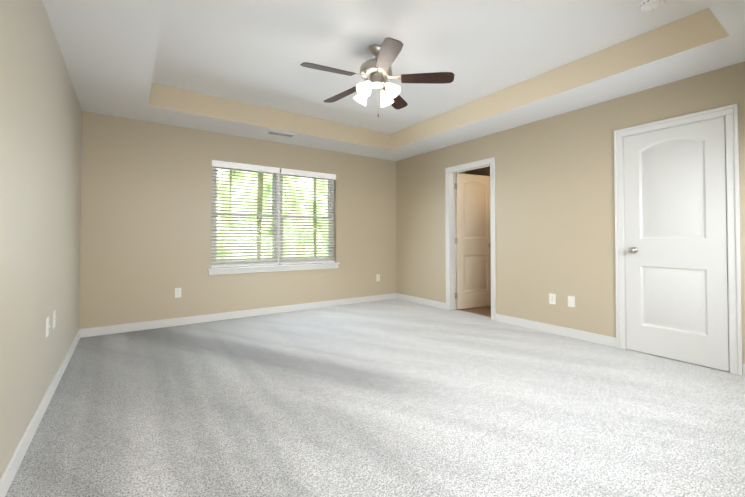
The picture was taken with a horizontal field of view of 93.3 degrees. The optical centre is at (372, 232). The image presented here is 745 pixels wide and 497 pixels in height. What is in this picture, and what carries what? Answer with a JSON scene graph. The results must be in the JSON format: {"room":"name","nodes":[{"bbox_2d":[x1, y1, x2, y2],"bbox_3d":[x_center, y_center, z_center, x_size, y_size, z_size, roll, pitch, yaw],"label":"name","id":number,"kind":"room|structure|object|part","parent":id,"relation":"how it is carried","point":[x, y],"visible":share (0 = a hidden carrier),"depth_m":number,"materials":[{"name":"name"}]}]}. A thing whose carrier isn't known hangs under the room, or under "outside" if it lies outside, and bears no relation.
{"room":"empty bedroom","nodes":[
{"label":"empty bedroom","id":0,"kind":"room"},
{"bbox_2d":[0,0,81,476],"bbox_3d":[-1.709,-0.129,1.623,0.120,2.440,5.180,1,-1,-35],"label":"wall","id":1,"kind":"structure","parent":0,"point":[40,154],"depth_m":1.90,"materials":[{"name":"paint"}]},
{"bbox_2d":[0,329,79,496],"bbox_3d":[-1.684,1.045,1.685,0.014,0.095,5.046,1,-1,-35],"label":"baseboard","id":2,"kind":"structure","parent":1,"relation":"attached to","point":[12,467],"depth_m":1.86,"materials":[{"name":"white paint"}]},
{"bbox_2d":[46,317,49,336],"bbox_3d":[-2.071,0.602,2.248,0.016,0.116,0.072,1,-1,-35],"label":"electrical outlet","id":3,"kind":"object","parent":1,"relation":"attached to","point":[47,326],"visible":1,"depth_m":2.23,"materials":[{"name":"white plastic"}]},
{"bbox_2d":[53,310,56,328],"bbox_3d":[-2.213,0.605,2.454,0.016,0.116,0.072,1,-1,-35],"label":"electrical outlet","id":4,"kind":"object","parent":1,"relation":"attached to","point":[54,316],"visible":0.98,"depth_m":2.44,"materials":[{"name":"white plastic"}]},
{"bbox_2d":[79,111,395,328],"bbox_3d":[-1.405,-0.071,5.088,4.580,2.440,0.160,1,-1,-35],"label":"wall","id":5,"kind":"structure","parent":0,"point":[145,221],"depth_m":4.35,"materials":[{"name":"paint"}]},
{"bbox_2d":[175,288,180,297],"bbox_3d":[-2.374,0.736,4.297,0.072,0.116,0.008,1,-1,-35],"label":"electrical outlet","id":6,"kind":"object","parent":5,"relation":"attached to","point":[177,292],"visible":1,"depth_m":4.29,"materials":[{"name":"white plastic"}]},
{"bbox_2d":[80,293,395,337],"bbox_3d":[-1.355,1.100,4.997,4.340,0.095,0.014,1,-1,-35],"label":"baseboard","id":7,"kind":"structure","parent":5,"relation":"attached to","point":[114,329],"depth_m":4.55,"materials":[{"name":"white paint"}]},
{"bbox_2d":[211,160,335,267],"bbox_3d":[-1.367,-0.231,5.115,1.830,1.400,0.153,1,-1,-35],"label":"window unit","id":8,"kind":"structure","parent":5,"relation":"in","point":[277,237],"depth_m":5.04,"materials":[{"name":"white plastic"}]},
{"bbox_3d":[-1.759,-0.222,4.804,0.691,1.328,0.061,1,-1,-35],"label":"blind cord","id":9,"kind":"part","parent":8,"relation":"part of","materials":[{"name":"clear glass"}]},
{"bbox_2d":[211,160,279,267],"bbox_3d":[-1.723,-0.235,4.819,0.900,1.396,0.074,1,-1,-35],"label":"blind","id":10,"kind":"object","parent":8,"relation":"attached to","point":[275,259],"depth_m":4.81,"materials":[{"name":"beige plastic"}]},
{"bbox_3d":[-1.002,-0.213,5.331,0.691,1.328,0.061,1,-1,-35],"label":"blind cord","id":11,"kind":"part","parent":8,"relation":"part of","materials":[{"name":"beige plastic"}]},
{"bbox_2d":[279,168,335,264],"bbox_3d":[-0.966,-0.227,5.346,0.900,1.396,0.074,1,-1,-35],"label":"blind","id":12,"kind":"object","parent":8,"relation":"attached to","point":[291,172],"depth_m":5.32,"materials":[{"name":"beige plastic"}]},
{"bbox_2d":[207,263,339,274],"bbox_3d":[-1.330,0.512,5.050,1.920,0.087,0.092,1,-1,-35],"label":"sill","id":13,"kind":"structure","parent":5,"relation":"attached to","point":[240,270],"depth_m":4.93,"materials":[{"name":"white paint"}]},
{"bbox_2d":[5,299,744,496],"bbox_3d":[0.075,1.163,2.942,4.580,0.100,5.340,1,-1,-35],"label":"floor carpet","id":14,"kind":"object","parent":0,"point":[393,398],"visible":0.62,"depth_m":2.13,"materials":[{"name":"grey carpet"}]},
{"bbox_2d":[43,0,744,160],"bbox_3d":[0.075,-1.501,2.986,4.580,0.350,5.340,1,-1,-35],"label":"ceiling","id":15,"kind":"structure","parent":0,"point":[233,67],"depth_m":3.03,"materials":[{"name":"white paint"}]},
{"bbox_2d":[266,130,296,137],"bbox_3d":[-1.201,-1.294,4.641,0.360,0.009,0.160,1,-1,-35],"label":"ceiling vent","id":16,"kind":"object","parent":15,"relation":"in","point":[277,133],"visible":1,"depth_m":4.63,"materials":[{"name":"silver metal"}]},
{"bbox_2d":[300,37,454,116],"bbox_3d":[-0.007,-1.270,3.007,1.242,0.612,1.262,1,-1,-35],"label":"fan","id":17,"kind":"object","parent":15,"relation":"hanging from","point":[375,73],"visible":1,"depth_m":2.94,"materials":[{"name":"brown wood"}]},
{"bbox_3d":[-0.353,-1.298,2.807,0.446,0.046,0.158,1,-1,-35],"label":"blade","id":18,"kind":"part","parent":17,"relation":"part of","materials":[{"name":"brown wood"}]},
{"bbox_3d":[-0.290,-1.289,3.306,0.199,0.046,0.449,1,-1,-35],"label":"blade","id":19,"kind":"part","parent":17,"relation":"part of","materials":[{"name":"brown wood"}]},
{"bbox_3d":[-0.108,-1.185,3.102,0.129,0.142,0.136,1,-1,-35],"label":"lamp shade","id":20,"kind":"part","parent":17,"relation":"part of","materials":[{"name":"white glass"}]},
{"bbox_3d":[-0.061,-1.189,2.872,0.136,0.142,0.129,1,-1,-35],"label":"lamp shade","id":21,"kind":"part","parent":17,"relation":"part of","materials":[{"name":"white glass"}]},
{"bbox_3d":[0.030,-1.407,3.014,0.278,0.337,0.278,1,-1,-35],"label":"motor","id":22,"kind":"part","parent":17,"relation":"part of","materials":[{"name":"grey metal"}]},
{"bbox_3d":[0.122,-1.184,3.148,0.136,0.142,0.129,1,-1,-35],"label":"lamp shade","id":23,"kind":"part","parent":17,"relation":"part of","materials":[{"name":"white glass"}]},
{"bbox_3d":[0.110,-1.301,2.586,0.274,0.046,0.437,1,-1,-35],"label":"blade","id":24,"kind":"part","parent":17,"relation":"part of","materials":[{"name":"brown wood"}]},
{"bbox_3d":[0.169,-1.188,2.919,0.129,0.142,0.136,1,-1,-35],"label":"lamp shade","id":25,"kind":"part","parent":17,"relation":"part of","materials":[{"name":"white glass"}]},
{"bbox_3d":[0.213,-1.288,3.404,0.426,0.046,0.306,1,-1,-35],"label":"blade","id":26,"kind":"part","parent":17,"relation":"part of","materials":[{"name":"brown wood"}]},
{"bbox_3d":[0.457,-1.295,2.958,0.386,0.046,0.363,1,-1,-35],"label":"blade","id":27,"kind":"part","parent":17,"relation":"part of","materials":[{"name":"brown wood"}]},
{"bbox_2d":[639,0,663,11],"bbox_3d":[1.921,-1.564,2.420,0.140,0.044,0.140,1,-1,-35],"label":"smoke detector","id":28,"kind":"object","parent":15,"relation":"attached to","point":[647,5],"visible":1,"depth_m":2.40,"materials":[{"name":"white plastic"}]},
{"bbox_2d":[456,306,490,316],"bbox_3d":[2.017,1.208,5.561,1.600,0.098,2.940,1,-1,-35],"label":"floor","id":29,"kind":"structure","parent":0,"point":[485,311],"depth_m":5.20,"materials":[{"name":"brown wood"}]},
{"bbox_2d":[465,167,489,175],"bbox_3d":[2.714,-0.055,6.067,0.100,2.440,2.940,1,-1,-35],"label":"wall","id":30,"kind":"structure","parent":0,"point":[485,171],"depth_m":6.85,"materials":[{"name":"paint"}]},
{"bbox_2d":[396,61,744,363],"bbox_3d":[1.917,-0.085,4.221,0.120,2.440,5.060,1,-1,-35],"label":"wall","id":31,"kind":"structure","parent":0,"point":[554,208],"depth_m":3.95,"materials":[{"name":"paint"}]},
{"bbox_2d":[396,293,445,309],"bbox_3d":[0.763,1.113,5.741,0.014,0.095,1.186,1,-1,-35],"label":"baseboard","id":32,"kind":"structure","parent":31,"relation":"attached to","point":[437,304],"depth_m":5.67,"materials":[{"name":"white paint"}]},
{"bbox_2d":[445,157,495,320],"bbox_3d":[1.399,0.087,4.954,0.150,2.120,0.860,1,-1,-35],"label":"door frame","id":33,"kind":"structure","parent":31,"relation":"attached to","point":[450,198],"depth_m":5.21,"materials":[{"name":"white paint"}]},
{"bbox_2d":[455,173,490,308],"bbox_3d":[1.576,0.130,5.411,0.713,2.033,0.177,0,-1,-25],"label":"door leaf","id":34,"kind":"structure","parent":31,"relation":"in","point":[473,255],"depth_m":5.38,"materials":[{"name":"beige paint"}]},
{"bbox_2d":[549,293,555,304],"bbox_3d":[2.019,0.745,3.949,0.008,0.116,0.072,1,-1,-35],"label":"electrical outlet","id":35,"kind":"object","parent":31,"relation":"attached to","point":[552,298],"visible":1,"depth_m":3.94,"materials":[{"name":"white plastic"}]},
{"bbox_2d":[496,313,615,347],"bbox_3d":[1.985,1.083,3.986,0.014,0.095,1.370,1,-1,-35],"label":"baseboard","id":36,"kind":"structure","parent":31,"relation":"attached to","point":[582,335],"depth_m":3.86,"materials":[{"name":"white paint"}]},
{"bbox_2d":[568,296,574,306],"bbox_3d":[2.133,0.742,3.778,0.016,0.116,0.072,1,-1,-35],"label":"electrical outlet","id":37,"kind":"object","parent":31,"relation":"attached to","point":[571,301],"visible":1,"depth_m":3.78,"materials":[{"name":"white plastic"}]},
{"bbox_2d":[624,117,728,370],"bbox_3d":[2.641,0.092,3.104,0.177,2.033,0.699,1,-1,-35],"label":"closet door leaf","id":38,"kind":"structure","parent":31,"relation":"in","point":[676,269],"depth_m":3.06,"materials":[{"name":"white paint"}]},
{"bbox_3d":[2.481,0.167,3.332,0.177,0.066,0.066,1,-1,-35],"label":"knob","id":39,"kind":"part","parent":38,"relation":"part of","materials":[{"name":"silver metal"}]},
{"bbox_2d":[614,104,742,375],"bbox_3d":[2.672,0.056,3.126,0.150,2.120,0.855,1,-1,-35],"label":"door frame","id":40,"kind":"structure","parent":31,"relation":"attached to","point":[729,113],"depth_m":2.80,"materials":[{"name":"white paint"}]},
{"label":"outside","id":41,"kind":"structure","parent":0,"visible":0},
{"bbox_2d":[216,169,327,260],"bbox_3d":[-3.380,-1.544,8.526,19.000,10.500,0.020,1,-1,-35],"label":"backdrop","id":42,"kind":"structure","parent":41,"point":[233,183],"depth_m":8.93,"materials":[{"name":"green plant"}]}
]}

